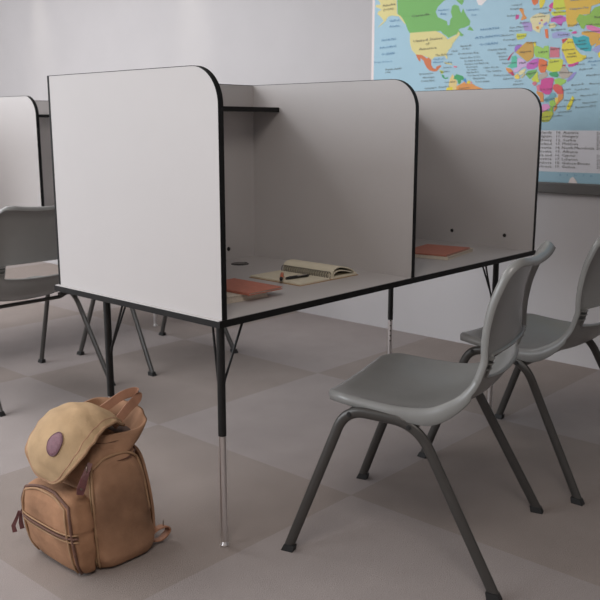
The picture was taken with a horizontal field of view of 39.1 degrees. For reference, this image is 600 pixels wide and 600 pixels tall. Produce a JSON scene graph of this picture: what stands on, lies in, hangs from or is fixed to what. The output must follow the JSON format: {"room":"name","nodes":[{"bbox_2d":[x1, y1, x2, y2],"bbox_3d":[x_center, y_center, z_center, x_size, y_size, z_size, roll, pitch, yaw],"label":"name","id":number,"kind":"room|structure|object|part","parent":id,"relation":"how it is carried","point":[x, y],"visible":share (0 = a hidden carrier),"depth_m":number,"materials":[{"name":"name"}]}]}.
{"room":"classroom","nodes":[
{"label":"classroom","id":0,"kind":"room"},
{"bbox_2d":[0,262,599,599],"bbox_3d":[-2.356,0.589,3.033,11.000,0.100,6.605,10,15,41],"label":"floor","id":1,"kind":"structure","parent":0,"point":[393,533],"depth_m":2.83,"materials":[{"name":"tile"}]},
{"bbox_2d":[0,206,115,416],"bbox_3d":[-1.231,-0.022,3.689,0.614,0.832,0.561,10,15,40],"label":"chair","id":2,"kind":"object","parent":1,"relation":"on","point":[27,234],"visible":0.66,"depth_m":3.46,"materials":[{"name":"grey plastic"}]},
{"bbox_3d":[-1.067,0.133,3.920,0.589,0.425,0.044,10,15,40],"label":"frame","id":3,"kind":"part","parent":2,"relation":"part of","materials":[{"name":"grey metal"}]},
{"bbox_2d":[0,96,157,325],"bbox_3d":[-1.569,-0.419,4.502,0.767,1.285,1.718,10,15,41],"label":"study carrel","id":4,"kind":"object","parent":1,"relation":"on","point":[26,174],"visible":0.2,"depth_m":4.32,"materials":[{"name":"grey laminate"}]},
{"bbox_3d":[-1.562,-0.736,4.433,0.743,0.634,0.016,10,15,41],"label":"panel","id":5,"kind":"part","parent":4,"relation":"part of","materials":[{"name":"grey laminate"}]},
{"bbox_3d":[-1.548,-0.847,4.976,0.012,0.633,0.825,10,15,41],"label":"panel","id":6,"kind":"part","parent":4,"relation":"part of","materials":[{"name":"grey laminate"}]},
{"bbox_2d":[11,387,170,574],"bbox_3d":[-0.563,0.474,2.284,0.285,0.427,0.341,10,15,41],"label":"backpack","id":7,"kind":"object","parent":1,"relation":"on","point":[89,505],"visible":1,"depth_m":2.18,"materials":[{"name":"brown fabric"}]},
{"bbox_3d":[-0.763,0.595,2.273,0.025,0.060,0.008,-8,14,-35],"label":"zip pull","id":8,"kind":"part","parent":7,"relation":"part of","materials":[{"name":"red leather"}]},
{"bbox_3d":[-0.754,0.592,2.288,0.015,0.060,0.006,-3,12,-14],"label":"zip pull","id":9,"kind":"part","parent":7,"relation":"part of","materials":[{"name":"red leather"}]},
{"bbox_3d":[-0.484,0.291,2.310,0.080,0.081,0.142,10,15,41],"label":"handle","id":10,"kind":"part","parent":7,"relation":"part of","materials":[{"name":"leather"}]},
{"bbox_2d":[77,299,237,376],"bbox_3d":[-0.722,-0.133,4.233,0.614,0.832,0.561,10,15,40],"label":"chair","id":11,"kind":"object","parent":1,"relation":"on","point":[151,372],"visible":0.02,"depth_m":4.20,"materials":[{"name":"grey metal"}]},
{"bbox_3d":[-0.893,0.099,4.088,0.589,0.425,0.044,10,15,40],"label":"frame","id":12,"kind":"part","parent":11,"relation":"part of","materials":[{"name":"grey metal"}]},
{"bbox_3d":[-0.561,0.021,4.466,0.589,0.425,0.044,10,15,40],"label":"frame","id":13,"kind":"part","parent":11,"relation":"part of","materials":[{"name":"grey metal"}]},
{"bbox_2d":[47,65,541,547],"bbox_3d":[0.088,-0.118,3.031,0.767,1.285,1.718,10,15,41],"label":"study carrel","id":14,"kind":"object","parent":1,"relation":"on","point":[171,184],"visible":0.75,"depth_m":2.78,"materials":[{"name":"grey laminate"}]},
{"bbox_3d":[-0.583,0.144,2.580,0.040,0.309,0.040,10,15,41],"label":"leg","id":15,"kind":"part","parent":14,"relation":"part of","materials":[{"name":"black metal"}]},
{"bbox_3d":[-0.469,-0.309,2.352,0.743,0.634,0.016,10,15,41],"label":"panel","id":16,"kind":"part","parent":14,"relation":"part of","materials":[{"name":"grey laminate"}]},
{"bbox_3d":[-0.209,0.213,2.244,0.040,0.309,0.040,10,15,41],"label":"leg","id":17,"kind":"part","parent":14,"relation":"part of","materials":[{"name":"black metal"}]},
{"bbox_3d":[-0.455,-0.420,2.895,0.012,0.633,0.825,10,15,41],"label":"panel","id":18,"kind":"part","parent":14,"relation":"part of","materials":[{"name":"grey laminate"}]},
{"bbox_2d":[227,292,268,303],"bbox_3d":[-0.229,-0.019,2.464,0.206,0.020,0.185,-11,16,-42],"label":"hardcover book","id":19,"kind":"object","parent":14,"relation":"on","point":[231,297],"visible":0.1,"depth_m":2.40,"materials":[{"name":"beige paper"}]},
{"bbox_2d":[226,278,281,295],"bbox_3d":[-0.174,-0.040,2.492,0.208,0.008,0.139,10,16,42],"label":"hardcover book","id":20,"kind":"object","parent":19,"relation":"on","point":[234,285],"visible":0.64,"depth_m":2.46,"materials":[{"name":"red fabric"}]},
{"bbox_2d":[249,259,357,285],"bbox_3d":[0.013,-0.098,2.801,0.232,0.039,0.284,11,16,42],"label":"spiral notebook","id":21,"kind":"object","parent":14,"relation":"on","point":[318,272],"visible":0.94,"depth_m":2.78,"materials":[{"name":"beige paper"}]},
{"bbox_2d":[285,274,308,279],"bbox_3d":[-0.007,-0.075,2.720,0.094,0.011,0.015,-9,15,-38],"label":"marker pen","id":22,"kind":"object","parent":21,"relation":"on","point":[302,275],"visible":1,"depth_m":2.71,"materials":[{"name":"black plastic"}]},
{"bbox_3d":[0.095,-0.434,2.962,0.743,0.634,0.016,10,15,41],"label":"panel","id":23,"kind":"part","parent":14,"relation":"part of","materials":[{"name":"grey laminate"}]},
{"bbox_3d":[0.389,-0.068,3.613,0.040,0.309,0.040,10,15,41],"label":"leg","id":24,"kind":"part","parent":14,"relation":"part of","materials":[{"name":"black metal"}]},
{"bbox_2d":[415,248,473,259],"bbox_3d":[0.534,-0.187,3.300,0.200,0.013,0.276,7,13,30],"label":"hardcover book","id":25,"kind":"object","parent":14,"relation":"on","point":[470,249],"visible":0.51,"depth_m":3.18,"materials":[{"name":"beige paper"}]},
{"bbox_2d":[415,244,469,256],"bbox_3d":[0.529,-0.194,3.283,0.185,0.006,0.246,7,14,31],"label":"hardcover book","id":26,"kind":"object","parent":25,"relation":"on","point":[427,249],"visible":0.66,"depth_m":3.28,"materials":[{"name":"red paper"}]},
{"bbox_3d":[0.659,-0.560,3.572,0.743,0.634,0.016,10,15,41],"label":"panel","id":27,"kind":"part","parent":14,"relation":"part of","materials":[{"name":"grey laminate"}]},
{"bbox_3d":[0.756,-0.001,3.287,0.040,0.309,0.040,10,15,41],"label":"leg","id":28,"kind":"part","parent":14,"relation":"part of","materials":[{"name":"black metal"}]},
{"bbox_2d":[281,241,555,599],"bbox_3d":[0.346,0.254,2.346,0.614,0.832,0.561,6,13,26],"label":"chair","id":29,"kind":"object","parent":1,"relation":"on","point":[408,392],"visible":1,"depth_m":2.22,"materials":[{"name":"grey plastic"}]},
{"bbox_3d":[0.228,0.493,2.165,0.589,0.425,0.044,6,13,26],"label":"frame","id":30,"kind":"part","parent":29,"relation":"part of","materials":[{"name":"grey metal"}]},
{"bbox_3d":[0.453,0.402,2.613,0.589,0.425,0.044,6,13,26],"label":"frame","id":31,"kind":"part","parent":29,"relation":"part of","materials":[{"name":"grey metal"}]},
{"bbox_2d":[417,237,599,505],"bbox_3d":[0.827,0.141,2.897,0.614,0.832,0.561,10,15,41],"label":"chair","id":32,"kind":"object","parent":1,"relation":"on","point":[544,336],"visible":0.75,"depth_m":2.66,"materials":[{"name":"grey plastic"}]},
{"bbox_3d":[0.653,0.373,2.755,0.589,0.425,0.044,10,15,41],"label":"frame","id":33,"kind":"part","parent":32,"relation":"part of","materials":[{"name":"grey metal"}]},
{"bbox_3d":[0.991,0.296,3.127,0.589,0.425,0.044,10,15,41],"label":"frame","id":34,"kind":"part","parent":32,"relation":"part of","materials":[{"name":"grey metal"}]},
{"bbox_2d":[0,0,599,369],"bbox_3d":[-0.099,-1.333,5.183,11.240,3.000,0.120,10,15,41],"label":"wall","id":35,"kind":"structure","parent":0,"point":[241,42],"depth_m":5.10,"materials":[{"name":"paint"}]},
{"bbox_2d":[371,0,599,195],"bbox_3d":[1.321,-1.091,3.819,2.556,1.226,0.025,10,15,41],"label":"world map","id":36,"kind":"object","parent":35,"relation":"attached to","point":[550,49],"visible":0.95,"depth_m":4.04,"materials":[{"name":"multicoloured paper"}]},
{"bbox_3d":[1.327,-0.514,3.931,2.540,0.052,0.025,10,15,41],"label":"rail","id":37,"kind":"part","parent":36,"relation":"part of","materials":[{"name":"grey metal"}]},
{"bbox_3d":[1.522,-0.648,3.728,1.700,0.193,0.001,10,15,41],"label":"legend panel","id":38,"kind":"part","parent":36,"relation":"part of","materials":[{"name":"white paper"}]}
]}

